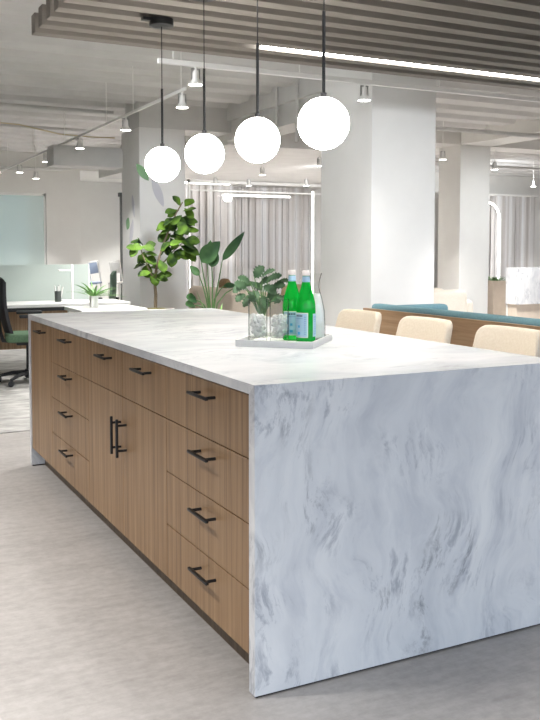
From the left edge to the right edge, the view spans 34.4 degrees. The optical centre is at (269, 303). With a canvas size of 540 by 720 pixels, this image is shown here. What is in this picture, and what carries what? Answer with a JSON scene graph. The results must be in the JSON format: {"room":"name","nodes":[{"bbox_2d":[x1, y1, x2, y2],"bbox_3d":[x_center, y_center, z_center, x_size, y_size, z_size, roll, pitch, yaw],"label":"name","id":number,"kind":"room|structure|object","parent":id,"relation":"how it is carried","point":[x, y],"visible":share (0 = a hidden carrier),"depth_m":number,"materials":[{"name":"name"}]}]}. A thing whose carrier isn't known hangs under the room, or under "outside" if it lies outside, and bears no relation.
{"room":"office kitchen","nodes":[
{"label":"office kitchen","id":0,"kind":"room"},
{"bbox_2d":[89,296,97,306],"bbox_3d":[-1.713,-0.020,8.487,0.072,0.112,0.072,-2,4,-27],"label":"pot","id":1,"kind":"object","parent":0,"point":[93,300],"depth_m":8.46,"materials":[{"name":"white ceramic"}]},
{"bbox_2d":[80,169,121,299],"bbox_3d":[-3.368,-1.475,19.070,3.200,3.200,2.850,-2,4,-27],"label":"wall","id":2,"kind":"structure","parent":0,"point":[99,199],"depth_m":20.14,"materials":[{"name":"paint"}]},
{"bbox_2d":[233,265,287,315],"bbox_3d":[-0.081,0.192,8.596,0.574,1.142,0.413,0,4,2],"label":"monstera","id":3,"kind":"object","parent":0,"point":[272,294],"visible":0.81,"depth_m":8.56,"materials":[{"name":"plant"}]},
{"bbox_2d":[0,304,539,719],"bbox_3d":[2.696,0.520,13.657,33.000,0.120,24.600,-2,4,-27],"label":"floor","id":4,"kind":"structure","parent":0,"point":[89,630],"depth_m":2.79,"materials":[{"name":"concrete"}]},
{"bbox_2d":[0,349,29,433],"bbox_3d":[-6.111,0.684,9.965,9.950,0.006,10.600,-2,4,-27],"label":"carpet","id":5,"kind":"object","parent":4,"relation":"on","point":[14,401],"visible":0.02,"depth_m":7.69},
{"bbox_2d":[0,277,41,386],"bbox_3d":[-2.345,0.255,8.489,0.636,1.030,0.658,-1,4,-19],"label":"office chair","id":6,"kind":"object","parent":5,"relation":"on","point":[16,337],"visible":0.58,"depth_m":8.26,"materials":[{"name":"black plastic"}]},
{"bbox_2d":[0,264,89,300],"bbox_3d":[-3.283,0.157,9.263,2.784,1.131,0.040,-2,4,-27],"label":"screen","id":7,"kind":"object","parent":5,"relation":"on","point":[23,282],"visible":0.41,"depth_m":9.63,"materials":[{"name":"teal glass"}]},
{"bbox_2d":[0,299,129,349],"bbox_3d":[-3.054,0.371,9.008,3.150,0.734,0.640,-2,4,-27],"label":"desk","id":8,"kind":"object","parent":5,"relation":"on","point":[46,306],"visible":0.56,"depth_m":9.39,"materials":[{"name":"white laminate"}]},
{"bbox_2d":[54,291,60,301],"bbox_3d":[-2.283,-0.077,9.396,0.074,0.115,0.074,-2,4,-27],"label":"pencil cup","id":9,"kind":"object","parent":8,"relation":"on","point":[57,293],"visible":1,"depth_m":9.37,"materials":[{"name":"grey"}]},
{"bbox_2d":[58,264,84,300],"bbox_3d":[-2.182,-0.230,9.551,0.270,0.400,0.140,-2,4,-27],"label":"desk lamp","id":10,"kind":"object","parent":8,"relation":"on","point":[71,270],"visible":0.93,"depth_m":9.54,"materials":[{"name":"white"}]},
{"bbox_2d":[88,260,101,296],"bbox_3d":[-2.562,-0.055,12.635,0.222,1.141,0.382,0,4,0],"label":"stool","id":11,"kind":"object","parent":5,"relation":"on","point":[93,268],"visible":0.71,"depth_m":12.77,"materials":[{"name":"white metal"}]},
{"bbox_2d":[64,305,146,312],"bbox_3d":[-1.604,0.402,8.507,0.640,0.734,0.650,-2,4,-27],"label":"desk","id":12,"kind":"object","parent":5,"relation":"on","point":[100,308],"visible":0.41,"depth_m":8.31,"materials":[{"name":"white laminate"}]},
{"bbox_2d":[73,282,123,306],"bbox_3d":[-1.696,-0.093,8.496,0.526,0.256,0.542,-2,4,-27],"label":"potted fern","id":13,"kind":"object","parent":12,"relation":"on","point":[93,295],"visible":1,"depth_m":8.46,"materials":[{"name":"green plant"}]},
{"bbox_2d":[98,271,118,299],"bbox_3d":[-2.208,0.106,10.904,0.636,1.030,0.658,-1,4,-9],"label":"office chair","id":14,"kind":"object","parent":5,"relation":"on","point":[113,276],"visible":0.11,"depth_m":10.78,"materials":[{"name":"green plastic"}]},
{"bbox_2d":[108,260,122,299],"bbox_3d":[-2.244,-0.055,12.628,0.222,1.141,0.382,0,4,0],"label":"stool","id":15,"kind":"object","parent":5,"relation":"on","point":[113,266],"visible":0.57,"depth_m":12.76,"materials":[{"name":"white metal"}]},
{"bbox_2d":[126,196,199,309],"bbox_3d":[-1.207,-0.279,9.990,0.805,1.912,0.440,0,4,5],"label":"fig tree","id":16,"kind":"object","parent":5,"relation":"on","point":[190,251],"visible":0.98,"depth_m":9.96,"materials":[{"name":"green plant"}]},
{"bbox_2d":[185,232,252,308],"bbox_3d":[-0.522,-0.026,9.333,0.774,1.486,0.398,-1,4,-10],"label":"plant","id":17,"kind":"object","parent":5,"relation":"on","point":[208,254],"visible":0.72,"depth_m":9.30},
{"bbox_2d":[31,320,65,484],"bbox_3d":[-1.025,0.542,5.125,0.714,0.882,0.526,-2,4,-27],"label":"base cabinet","id":18,"kind":"object","parent":4,"relation":"on","point":[41,368],"visible":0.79,"depth_m":4.96,"materials":[{"name":"brown"}]},
{"bbox_2d":[51,327,104,522],"bbox_3d":[-0.736,0.577,4.558,0.714,0.882,0.747,-2,4,-27],"label":"base cabinet","id":19,"kind":"object","parent":4,"relation":"on","point":[69,352],"visible":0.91,"depth_m":4.37,"materials":[{"name":"brown"}]},
{"bbox_2d":[88,340,185,601],"bbox_3d":[-0.332,0.626,3.760,0.718,0.882,1.044,-2,4,-27],"label":"base cabinet","id":20,"kind":"object","parent":4,"relation":"on","point":[128,440],"visible":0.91,"depth_m":3.52,"materials":[{"name":"brown"}]},
{"bbox_2d":[121,127,185,308],"bbox_3d":[-1.528,-0.821,11.432,0.610,2.830,0.730,-2,4,-27],"label":"column","id":21,"kind":"structure","parent":4,"relation":"on","point":[138,142],"depth_m":11.12,"materials":[{"name":"white paint"}]},
{"bbox_2d":[47,144,122,169],"bbox_3d":[-2.433,-1.920,11.466,0.910,0.260,0.380,-2,4,-27],"label":"beam","id":22,"kind":"structure","parent":21,"relation":"attached to","point":[58,156],"depth_m":11.31,"materials":[{"name":"paint"}]},
{"bbox_2d":[126,218,129,229],"bbox_3d":[-1.856,-1.044,11.387,0.004,0.154,0.145,-2,4,-27],"label":"decal","id":23,"kind":"object","parent":21,"relation":"attached to","point":[127,220],"visible":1,"depth_m":11.39,"materials":[{"name":"green"}]},
{"bbox_2d":[130,220,133,243],"bbox_3d":[-1.788,-0.916,11.261,0.004,0.352,0.164,-2,4,-27],"label":"decal","id":24,"kind":"object","parent":21,"relation":"attached to","point":[132,223],"visible":0.88,"depth_m":11.25,"materials":[{"name":"grey"}]},
{"bbox_2d":[132,195,134,215],"bbox_3d":[-1.752,-1.251,11.169,0.004,0.291,0.111,-2,4,-27],"label":"decal","id":25,"kind":"object","parent":21,"relation":"attached to","point":[133,205],"visible":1,"depth_m":11.16,"materials":[{"name":"grey"}]},
{"bbox_2d":[136,164,148,180],"bbox_3d":[-1.599,-1.647,10.934,0.163,0.205,0.004,-2,4,-27],"label":"decal","id":26,"kind":"object","parent":21,"relation":"attached to","point":[141,170],"visible":0.88,"depth_m":10.93,"materials":[{"name":"green"}]},
{"bbox_2d":[152,179,163,206],"bbox_3d":[-1.420,-1.413,11.039,0.160,0.371,0.004,-2,4,-27],"label":"decal","id":27,"kind":"object","parent":21,"relation":"attached to","point":[156,188],"visible":0.92,"depth_m":11.04,"materials":[{"name":"grey"}]},
{"bbox_2d":[166,367,248,663],"bbox_3d":[0.066,0.673,2.984,0.714,0.882,0.700,-2,4,-27],"label":"base cabinet","id":28,"kind":"object","parent":4,"relation":"on","point":[207,423],"visible":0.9,"depth_m":2.79,"materials":[{"name":"brown"}]},
{"bbox_2d":[189,286,282,316],"bbox_3d":[-0.135,0.227,10.762,0.950,0.820,2.350,-2,4,-27],"label":"sofa","id":29,"kind":"object","parent":4,"relation":"on","point":[228,302],"visible":0.2,"depth_m":10.40,"materials":[{"name":"beige fabric"}]},
{"bbox_2d":[218,278,229,287],"bbox_3d":[-0.589,-0.080,11.428,0.130,0.500,0.240,-2,4,-27],"label":"throw cushion","id":30,"kind":"object","parent":29,"relation":"on","point":[223,281],"visible":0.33,"depth_m":11.35,"materials":[{"name":"fabric"}]},
{"bbox_2d":[281,284,301,294],"bbox_3d":[0.289,0.020,9.971,0.360,0.480,0.130,-2,4,-27],"label":"throw cushion","id":31,"kind":"object","parent":29,"relation":"on","point":[298,285],"visible":0.1,"depth_m":9.89,"materials":[{"name":"beige fabric"}]},
{"bbox_2d":[187,179,320,308],"bbox_3d":[-0.188,-1.156,18.030,3.210,2.690,0.060,-2,4,-27],"label":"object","id":32,"kind":"structure","parent":4,"relation":"on","point":[189,181],"depth_m":17.70,"materials":[{"name":"white metal"}]},
{"bbox_2d":[28,308,539,697],"bbox_3d":[-0.216,0.586,4.138,1.190,0.914,3.098,-2,4,-27],"label":"countertop","id":33,"kind":"structure","parent":4,"relation":"on","point":[394,481],"depth_m":2.75,"materials":[{"name":"stone"}]},
{"bbox_2d":[235,332,331,348],"bbox_3d":[0.063,0.149,3.581,0.318,0.027,0.345,1,4,16],"label":"tray","id":34,"kind":"object","parent":33,"relation":"on","point":[270,342],"visible":0.7,"depth_m":3.44,"materials":[{"name":"stone"}]},
{"bbox_2d":[248,298,267,339],"bbox_3d":[-0.050,0.067,3.588,0.081,0.174,0.081,-1,4,-22],"label":"drinking glass","id":35,"kind":"object","parent":34,"relation":"on","point":[257,319],"visible":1,"depth_m":3.57,"materials":[{"name":"white"}]},
{"bbox_2d":[269,307,288,340],"bbox_3d":[0.038,0.068,3.568,0.081,0.174,0.081,-2,4,-31],"label":"drinking glass","id":36,"kind":"object","parent":34,"relation":"on","point":[279,325],"visible":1,"depth_m":3.55,"materials":[{"name":"white"}]},
{"bbox_2d":[283,270,298,340],"bbox_3d":[0.092,0.006,3.627,0.079,0.291,0.080,0,4,6],"label":"water bottle","id":37,"kind":"object","parent":34,"relation":"on","point":[291,293],"visible":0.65,"depth_m":3.60,"materials":[{"name":"green glass"}]},
{"bbox_2d":[296,270,315,341],"bbox_3d":[0.145,0.012,3.524,0.080,0.291,0.079,-3,5,-44],"label":"water bottle","id":38,"kind":"object","parent":34,"relation":"on","point":[305,307],"visible":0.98,"depth_m":3.50,"materials":[{"name":"green glass"}]},
{"bbox_2d":[310,273,324,339],"bbox_3d":[0.189,0.011,3.645,0.087,0.277,0.087,-2,4,-27],"label":"carafe","id":39,"kind":"object","parent":34,"relation":"on","point":[320,318],"visible":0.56,"depth_m":3.62,"materials":[{"name":"clear glass"}]},
{"bbox_2d":[312,191,313,292],"bbox_3d":[0.897,-1.088,18.317,0.280,2.520,0.280,-2,4,-27],"label":"tube","id":40,"kind":"object","parent":4,"relation":"on","point":[312,191],"visible":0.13,"depth_m":18.29,"materials":[{"name":"white"}]},
{"bbox_2d":[335,309,381,332],"bbox_3d":[0.339,0.526,4.699,0.449,0.967,0.430,-2,4,-27],"label":"counter stool","id":41,"kind":"object","parent":4,"relation":"on","point":[363,320],"visible":0.27,"depth_m":4.75,"materials":[{"name":"beige fabric"}]},
{"bbox_2d":[321,68,435,325],"bbox_3d":[1.039,-0.828,8.531,0.719,3.200,0.910,-2,4,-27],"label":"column","id":42,"kind":"structure","parent":4,"relation":"on","point":[378,184],"depth_m":8.16,"materials":[{"name":"white paint"}]},
{"bbox_2d":[396,316,452,343],"bbox_3d":[0.604,0.558,4.179,0.449,0.967,0.430,-2,4,-27],"label":"counter stool","id":43,"kind":"object","parent":4,"relation":"on","point":[416,327],"visible":0.25,"depth_m":4.23,"materials":[{"name":"beige fabric"}]},
{"bbox_2d":[363,304,539,346],"bbox_3d":[2.087,0.556,4.872,0.720,0.885,4.620,-2,4,-27],"label":"banquette","id":44,"kind":"object","parent":4,"relation":"on","point":[466,325],"visible":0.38,"depth_m":5.77,"materials":[{"name":"brown wood"}]},
{"bbox_2d":[401,304,447,309],"bbox_3d":[1.144,0.232,6.864,0.580,0.448,0.123,-2,4,-27],"label":"cushion","id":45,"kind":"object","parent":44,"relation":"on","point":[434,306],"depth_m":6.86,"materials":[{"name":"teal fabric"}]},
{"bbox_2d":[372,304,539,325],"bbox_3d":[1.851,0.355,4.712,0.103,0.465,4.570,-2,4,-27],"label":"cushion","id":46,"kind":"object","parent":44,"relation":"on","point":[418,310],"depth_m":5.76,"materials":[{"name":"teal fabric"}]},
{"bbox_2d":[434,289,472,311],"bbox_3d":[1.607,0.266,9.843,1.220,0.855,0.770,-2,4,-27],"label":"loveseat","id":47,"kind":"object","parent":4,"relation":"on","point":[456,300],"visible":0.14,"depth_m":9.62,"materials":[{"name":"fabric"}]},
{"bbox_2d":[438,145,489,313],"bbox_3d":[3.176,-1.069,14.338,0.600,2.970,0.550,-2,4,-27],"label":"column","id":48,"kind":"structure","parent":4,"relation":"on","point":[464,177],"depth_m":14.11,"materials":[{"name":"paint"}]},
{"bbox_2d":[489,202,499,278],"bbox_3d":[5.238,-1.240,21.139,1.100,2.476,0.240,-2,4,-27],"label":"lamp","id":49,"kind":"object","parent":4,"relation":"on","point":[491,203],"visible":0.31,"depth_m":21.28,"materials":[{"name":"white"}]},
{"bbox_2d":[487,276,505,315],"bbox_3d":[4.426,-0.145,17.082,0.568,0.788,0.586,-2,4,-27],"label":"planter box","id":50,"kind":"object","parent":4,"relation":"on","point":[496,287],"visible":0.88,"depth_m":16.91,"materials":[{"name":"beige"}]},
{"bbox_2d":[472,325,539,356],"bbox_3d":[0.869,0.590,3.658,0.449,0.967,0.430,-2,4,-27],"label":"counter stool","id":51,"kind":"object","parent":4,"relation":"on","point":[516,340],"visible":0.27,"depth_m":3.72,"materials":[{"name":"beige fabric"}]},
{"bbox_2d":[506,267,539,318],"bbox_3d":[5.696,-0.199,16.434,3.000,0.976,0.300,-2,4,-27],"label":"countertop","id":52,"kind":"structure","parent":4,"relation":"on","point":[522,283],"depth_m":15.76,"materials":[{"name":"stone"}]},
{"bbox_2d":[0,0,539,177],"bbox_3d":[2.651,-2.787,13.543,33.000,0.205,24.400,-2,4,-27],"label":"ceiling","id":53,"kind":"structure","parent":0,"point":[34,70],"depth_m":10.13,"materials":[{"name":"paint"}]},
{"bbox_2d":[33,145,38,178],"bbox_3d":[-4.160,-2.541,15.482,0.116,0.644,0.116,-2,4,-27],"label":"track spotlight","id":54,"kind":"object","parent":53,"relation":"hanging from","point":[35,173],"visible":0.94,"depth_m":15.47,"materials":[{"name":"white metal"}]},
{"bbox_2d":[0,66,186,171],"bbox_3d":[-2.823,-2.373,11.678,0.024,0.523,9.200,-2,4,-27],"label":"track","id":55,"kind":"object","parent":53,"relation":"hanging from","point":[183,89],"visible":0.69,"depth_m":9.61,"materials":[{"name":"white metal"}]},
{"bbox_2d":[16,164,22,172],"bbox_3d":[-4.048,-2.187,14.100,0.116,0.138,0.116,-2,4,-27],"label":"track spotlight","id":56,"kind":"object","parent":55,"relation":"attached to","point":[19,170],"visible":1,"depth_m":14.08,"materials":[{"name":"white metal"}]},
{"bbox_2d":[42,152,46,161],"bbox_3d":[-3.186,-2.083,12.410,0.116,0.138,0.116,-2,4,-27],"label":"track spotlight","id":57,"kind":"object","parent":55,"relation":"attached to","point":[45,153],"visible":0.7,"depth_m":12.39,"materials":[{"name":"white metal"}]},
{"bbox_2d":[75,137,84,148],"bbox_3d":[-2.347,-1.982,10.764,0.116,0.138,0.116,-2,4,-27],"label":"track spotlight","id":58,"kind":"object","parent":55,"relation":"attached to","point":[80,142],"visible":1,"depth_m":10.74,"materials":[{"name":"white metal"}]},
{"bbox_2d":[120,117,130,130],"bbox_3d":[-1.508,-1.881,9.118,0.116,0.138,0.116,-2,4,-27],"label":"track spotlight","id":59,"kind":"object","parent":55,"relation":"attached to","point":[125,123],"visible":1,"depth_m":9.10,"materials":[{"name":"white metal"}]},
{"bbox_2d":[176,92,188,108],"bbox_3d":[-0.774,-1.793,7.677,0.116,0.138,0.116,-2,4,-27],"label":"track spotlight","id":60,"kind":"object","parent":55,"relation":"attached to","point":[181,99],"visible":1,"depth_m":7.66,"materials":[{"name":"white metal"}]},
{"bbox_2d":[125,101,230,136],"bbox_3d":[-1.199,-2.422,11.403,1.260,0.370,0.555,-2,4,-27],"label":"beam","id":61,"kind":"structure","parent":53,"relation":"attached to","point":[190,119],"depth_m":11.16,"materials":[{"name":"paint"}]},
{"bbox_2d":[99,131,320,183],"bbox_3d":[1.050,-2.642,15.877,6.750,0.520,6.190,-2,4,-27],"label":"ceiling","id":62,"kind":"structure","parent":53,"relation":"attached to","point":[293,162],"depth_m":14.86,"materials":[{"name":"paint"}]},
{"bbox_2d":[185,179,229,184],"bbox_3d":[-1.290,-2.442,17.513,1.050,0.080,0.080,-2,4,-27],"label":"linear light","id":63,"kind":"object","parent":62,"relation":"attached to","point":[185,179],"visible":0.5,"depth_m":17.46,"materials":[{"name":"white metal"}]},
{"bbox_2d":[185,182,229,184],"bbox_3d":[-1.290,-2.417,17.515,1.030,0.031,0.070,-2,4,-27],"label":"diffuser","id":64,"kind":"object","parent":63,"relation":"attached to","point":[185,182],"depth_m":17.49,"materials":[{"name":"white"}]},
{"bbox_2d":[185,183,319,308],"bbox_3d":[-0.405,-1.201,18.434,3.309,2.650,0.100,-2,4,-27],"label":"curtain","id":65,"kind":"object","parent":62,"relation":"hanging from","point":[275,229],"visible":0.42,"depth_m":18.46,"materials":[{"name":"white fabric"}]},
{"bbox_2d":[223,193,289,197],"bbox_3d":[-0.263,-2.337,17.762,1.500,0.320,0.040,-2,4,-27],"label":"linear light","id":66,"kind":"object","parent":62,"relation":"hanging from","point":[224,194],"visible":1,"depth_m":17.74,"materials":[{"name":"white metal"}]},
{"bbox_2d":[259,166,265,174],"bbox_3d":[-0.128,-2.221,14.522,0.116,0.164,0.116,-2,4,-27],"label":"track spotlight","id":67,"kind":"object","parent":62,"relation":"attached to","point":[262,169],"visible":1,"depth_m":14.50,"materials":[{"name":"white metal"}]},
{"bbox_2d":[303,178,308,185],"bbox_3d":[0.704,-2.371,16.960,0.116,0.164,0.116,-2,4,-27],"label":"track spotlight","id":68,"kind":"object","parent":62,"relation":"attached to","point":[305,180],"visible":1,"depth_m":16.94,"materials":[{"name":"white metal"}]},
{"bbox_2d":[316,155,320,165],"bbox_3d":[0.732,-2.124,12.943,0.116,0.164,0.116,-2,4,-27],"label":"track spotlight","id":69,"kind":"object","parent":62,"relation":"attached to","point":[319,159],"visible":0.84,"depth_m":12.92,"materials":[{"name":"white metal"}]},
{"bbox_2d":[435,162,539,169],"bbox_3d":[7.004,-2.659,17.793,9.400,0.048,0.050,-2,4,-27],"label":"ceiling pipe","id":70,"kind":"object","parent":62,"relation":"attached to","point":[436,163],"visible":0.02,"depth_m":16.57,"materials":[{"name":"metal"}]},
{"bbox_2d":[226,78,321,141],"bbox_3d":[0.259,-2.309,10.285,0.440,0.460,3.080,-2,4,-27],"label":"beam","id":71,"kind":"structure","parent":53,"relation":"attached to","point":[309,89],"depth_m":10.24,"materials":[{"name":"paint"}]},
{"bbox_2d":[275,87,277,129],"bbox_3d":[0.072,-2.229,10.127,0.034,0.600,0.036,-2,4,-27],"label":"ceiling pipe","id":72,"kind":"object","parent":71,"relation":"attached to","point":[276,88],"visible":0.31,"depth_m":10.11,"materials":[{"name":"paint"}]},
{"bbox_2d":[295,78,298,141],"bbox_3d":[0.299,-2.152,9.685,0.034,0.700,0.036,-2,4,-27],"label":"ceiling pipe","id":73,"kind":"object","parent":71,"relation":"attached to","point":[296,79],"visible":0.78,"depth_m":9.67,"materials":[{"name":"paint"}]},
{"bbox_2d":[157,51,539,102],"bbox_3d":[2.376,-2.150,8.091,7.200,0.528,0.040,-2,4,-27],"label":"track","id":74,"kind":"object","parent":53,"relation":"hanging from","point":[173,61],"visible":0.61,"depth_m":7.18,"materials":[{"name":"white metal"}]},
{"bbox_2d":[188,67,202,85],"bbox_3d":[-0.565,-1.728,6.618,0.116,0.138,0.116,-2,4,-27],"label":"track spotlight","id":75,"kind":"object","parent":74,"relation":"attached to","point":[195,75],"visible":0.99,"depth_m":6.60,"materials":[{"name":"white metal"}]},
{"bbox_2d":[357,84,370,101],"bbox_3d":[0.790,-1.770,7.306,0.116,0.138,0.116,-2,4,-27],"label":"track spotlight","id":76,"kind":"object","parent":74,"relation":"attached to","point":[364,97],"visible":1,"depth_m":7.29,"materials":[{"name":"white metal"}]},
{"bbox_2d":[439,121,446,159],"bbox_3d":[2.523,-2.396,12.715,0.116,0.594,0.116,-2,4,-27],"label":"track spotlight","id":77,"kind":"object","parent":53,"relation":"hanging from","point":[442,157],"visible":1,"depth_m":12.70,"materials":[{"name":"white metal"}]},
{"bbox_2d":[435,119,539,154],"bbox_3d":[3.414,-2.638,13.773,0.600,0.230,12.100,-2,4,-27],"label":"beam","id":78,"kind":"structure","parent":53,"relation":"attached to","point":[520,125],"depth_m":13.22,"materials":[{"name":"paint"}]},
{"bbox_2d":[436,126,539,137],"bbox_3d":[6.851,-2.514,14.127,13.000,0.057,0.060,-2,4,-27],"label":"ceiling pipe","id":79,"kind":"object","parent":78,"relation":"attached to","point":[438,128],"visible":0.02,"depth_m":12.16,"materials":[{"name":"metal"}]},
{"bbox_2d":[435,130,539,153],"bbox_3d":[4.765,-2.714,15.018,11.900,0.230,0.500,-2,4,-27],"label":"beam","id":80,"kind":"structure","parent":53,"relation":"attached to","point":[449,138],"depth_m":14.32,"materials":[{"name":"paint"}]},
{"bbox_2d":[491,149,497,169],"bbox_3d":[3.740,-2.401,14.515,0.116,0.344,0.116,-2,4,-27],"label":"track spotlight","id":81,"kind":"object","parent":80,"relation":"hanging from","point":[494,162],"visible":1,"depth_m":14.51,"materials":[{"name":"white metal"}]},
{"bbox_2d":[530,161,535,186],"bbox_3d":[5.481,-2.729,18.137,0.116,0.594,0.116,-2,4,-27],"label":"track spotlight","id":82,"kind":"object","parent":53,"relation":"hanging from","point":[533,181],"visible":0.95,"depth_m":18.13,"materials":[{"name":"white metal"}]},
{"bbox_3d":[-0.228,-1.898,4.065,0.040,0.558,2.750,-2,4,-27],"label":"hanger","id":83,"kind":"object","parent":53,"relation":"hanging from","visible":0},
{"bbox_2d":[31,12,539,90],"bbox_3d":[2.190,-1.734,6.871,8.000,0.112,0.088,-2,4,-27],"label":"ceiling slat","id":84,"kind":"object","parent":83,"relation":"hanging from","point":[36,31],"visible":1,"depth_m":5.69,"materials":[{"name":"wood"}]},
{"bbox_2d":[38,4,539,84],"bbox_3d":[2.276,-1.724,6.701,8.000,0.112,0.088,-2,4,-27],"label":"ceiling slat","id":85,"kind":"object","parent":83,"relation":"hanging from","point":[43,23],"visible":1,"depth_m":5.34,"materials":[{"name":"wood"}]},
{"bbox_2d":[46,0,539,77],"bbox_3d":[2.362,-1.714,6.532,8.000,0.112,0.088,-2,4,-27],"label":"ceiling slat","id":86,"kind":"object","parent":83,"relation":"hanging from","point":[51,15],"visible":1,"depth_m":5.32,"materials":[{"name":"wood"}]},
{"bbox_2d":[54,0,539,70],"bbox_3d":[2.449,-1.703,6.362,8.000,0.112,0.088,-2,4,-27],"label":"ceiling slat","id":87,"kind":"object","parent":83,"relation":"hanging from","point":[59,5],"visible":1,"depth_m":5.15,"materials":[{"name":"wood"}]},
{"bbox_2d":[141,16,179,181],"bbox_3d":[-0.591,-1.108,4.776,0.193,0.880,0.193,1,4,19],"label":"globe pendant","id":88,"kind":"object","parent":87,"relation":"hanging from","point":[162,164],"visible":1,"depth_m":4.73,"materials":[{"name":"white"}]},
{"bbox_2d":[63,0,539,63],"bbox_3d":[2.535,-1.693,6.193,8.000,0.112,0.088,-2,4,-27],"label":"ceiling slat","id":89,"kind":"object","parent":83,"relation":"hanging from","point":[129,5],"visible":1,"depth_m":4.96,"materials":[{"name":"wood"}]},
{"bbox_2d":[133,0,539,54],"bbox_3d":[2.622,-1.682,6.024,8.000,0.112,0.088,-2,4,-27],"label":"ceiling slat","id":90,"kind":"object","parent":83,"relation":"hanging from","point":[216,6],"visible":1,"depth_m":4.90,"materials":[{"name":"wood"}]},
{"bbox_2d":[216,0,539,45],"bbox_3d":[2.708,-1.672,5.854,8.000,0.112,0.088,-2,4,-27],"label":"ceiling slat","id":91,"kind":"object","parent":83,"relation":"hanging from","point":[289,5],"visible":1,"depth_m":4.79,"materials":[{"name":"wood"}]},
{"bbox_2d":[185,0,223,173],"bbox_3d":[-0.320,-1.075,4.245,0.193,0.880,0.193,1,4,19],"label":"globe pendant","id":92,"kind":"object","parent":91,"relation":"hanging from","point":[204,153],"visible":1,"depth_m":4.21,"materials":[{"name":"white glass"}]},
{"bbox_2d":[299,0,539,35],"bbox_3d":[2.794,-1.662,5.684,8.000,0.112,0.088,-2,4,-27],"label":"ceiling slat","id":93,"kind":"object","parent":83,"relation":"hanging from","point":[381,6],"visible":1,"depth_m":4.69,"materials":[{"name":"wood"}]},
{"bbox_2d":[383,0,539,24],"bbox_3d":[2.881,-1.651,5.515,8.000,0.112,0.088,-2,4,-27],"label":"ceiling slat","id":94,"kind":"object","parent":83,"relation":"hanging from","point":[462,6],"visible":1,"depth_m":4.59,"materials":[{"name":"wood"}]},
{"bbox_3d":[3.226,-1.610,4.837,8.000,0.112,0.088,-2,4,-27],"label":"ceiling slat","id":95,"kind":"object","parent":83,"relation":"hanging from","visible":0},
{"bbox_2d":[298,0,349,149],"bbox_3d":[0.199,-1.013,3.225,0.193,0.880,0.193,1,4,19],"label":"globe pendant","id":96,"kind":"object","parent":95,"relation":"hanging from","point":[323,122],"visible":1,"depth_m":3.18,"materials":[{"name":"white glass"}]},
{"bbox_3d":[1.555,-1.953,4.970,0.040,0.558,2.750,-2,4,-27],"label":"hanger","id":97,"kind":"object","parent":53,"relation":"hanging from","visible":0},
{"bbox_2d":[261,45,539,80],"bbox_3d":[2.346,-1.708,6.631,5.400,0.084,0.064,-2,4,-27],"label":"linear light","id":98,"kind":"object","parent":97,"relation":"hanging from","point":[262,47],"visible":0.2,"depth_m":5.86,"materials":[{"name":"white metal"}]},
{"bbox_2d":[466,0,539,12],"bbox_3d":[2.967,-1.641,5.346,8.000,0.112,0.088,-2,4,-27],"label":"ceiling slat","id":99,"kind":"object","parent":97,"relation":"hanging from","point":[529,5],"visible":1,"depth_m":4.46,"materials":[{"name":"wood"}]},
{"bbox_3d":[5.120,-2.064,6.780,0.040,0.558,2.750,-2,4,-27],"label":"hanger","id":100,"kind":"object","parent":53,"relation":"hanging from","visible":0},
{"bbox_3d":[3.053,-1.630,5.176,8.000,0.112,0.088,-2,4,-27],"label":"ceiling slat","id":101,"kind":"object","parent":100,"relation":"hanging from","visible":0},
{"bbox_2d":[235,0,279,162],"bbox_3d":[-0.053,-1.043,3.721,0.193,0.880,0.193,1,4,19],"label":"globe pendant","id":102,"kind":"object","parent":101,"relation":"hanging from","point":[257,139],"visible":1,"depth_m":3.68,"materials":[{"name":"white glass"}]},
{"bbox_2d":[0,151,539,294],"bbox_3d":[-0.081,-1.471,19.004,33.000,3.200,0.250,-2,4,-27],"label":"wall","id":103,"kind":"structure","parent":0,"point":[61,188],"depth_m":16.93,"materials":[{"name":"paint"}]},
{"bbox_2d":[0,192,45,264],"bbox_3d":[-5.791,-0.879,16.057,3.320,2.380,0.040,-2,4,-27],"label":"window","id":104,"kind":"structure","parent":103,"relation":"in","point":[22,215],"depth_m":16.57,"materials":[{"name":"teal glass"}]},
{"bbox_2d":[0,165,76,170],"bbox_3d":[-8.732,-2.455,14.315,11.388,0.166,0.130,-2,4,-27],"label":"trim","id":105,"kind":"structure","parent":103,"relation":"attached to","point":[1,166],"depth_m":16.49,"materials":[{"name":"paint"}]},
{"bbox_2d":[118,193,122,299],"bbox_3d":[-2.971,-0.999,17.521,0.120,2.440,0.140,-2,4,-27],"label":"door","id":106,"kind":"structure","parent":103,"relation":"in","point":[119,194],"depth_m":17.47,"materials":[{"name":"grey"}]},
{"bbox_2d":[437,191,538,280],"bbox_3d":[5.366,-1.379,21.420,3.109,2.640,0.100,-2,4,-27],"label":"curtain","id":107,"kind":"object","parent":103,"relation":"attached to","point":[523,235],"visible":0.34,"depth_m":21.73,"materials":[{"name":"white fabric"}]},
{"bbox_3d":[-8.911,-0.562,4.190,0.200,3.200,18.200,-2,4,-27],"label":"wall","id":108,"kind":"structure","parent":0,"visible":0},
{"bbox_2d":[0,124,85,131],"bbox_3d":[-7.346,-2.402,10.495,10.400,0.042,0.044,-2,4,-27],"label":"ceiling pipe","id":109,"kind":"object","parent":108,"relation":"attached to","point":[1,125],"visible":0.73,"depth_m":12.57,"materials":[{"name":"metal"}]},
{"bbox_2d":[0,103,113,113],"bbox_3d":[-6.619,-2.327,8.959,10.300,0.042,0.044,-2,4,-27],"label":"ceiling pipe","id":110,"kind":"object","parent":108,"relation":"attached to","point":[1,104],"visible":1,"depth_m":10.93,"materials":[{"name":"metal"}]},
{"bbox_2d":[0,122,114,138],"bbox_3d":[-7.008,-2.227,9.932,10.469,0.237,0.592,-1,4,-23],"label":"cable","id":111,"kind":"object","parent":108,"relation":"attached to","point":[0,122],"visible":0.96,"depth_m":11.76,"materials":[{"name":"beige plastic"}]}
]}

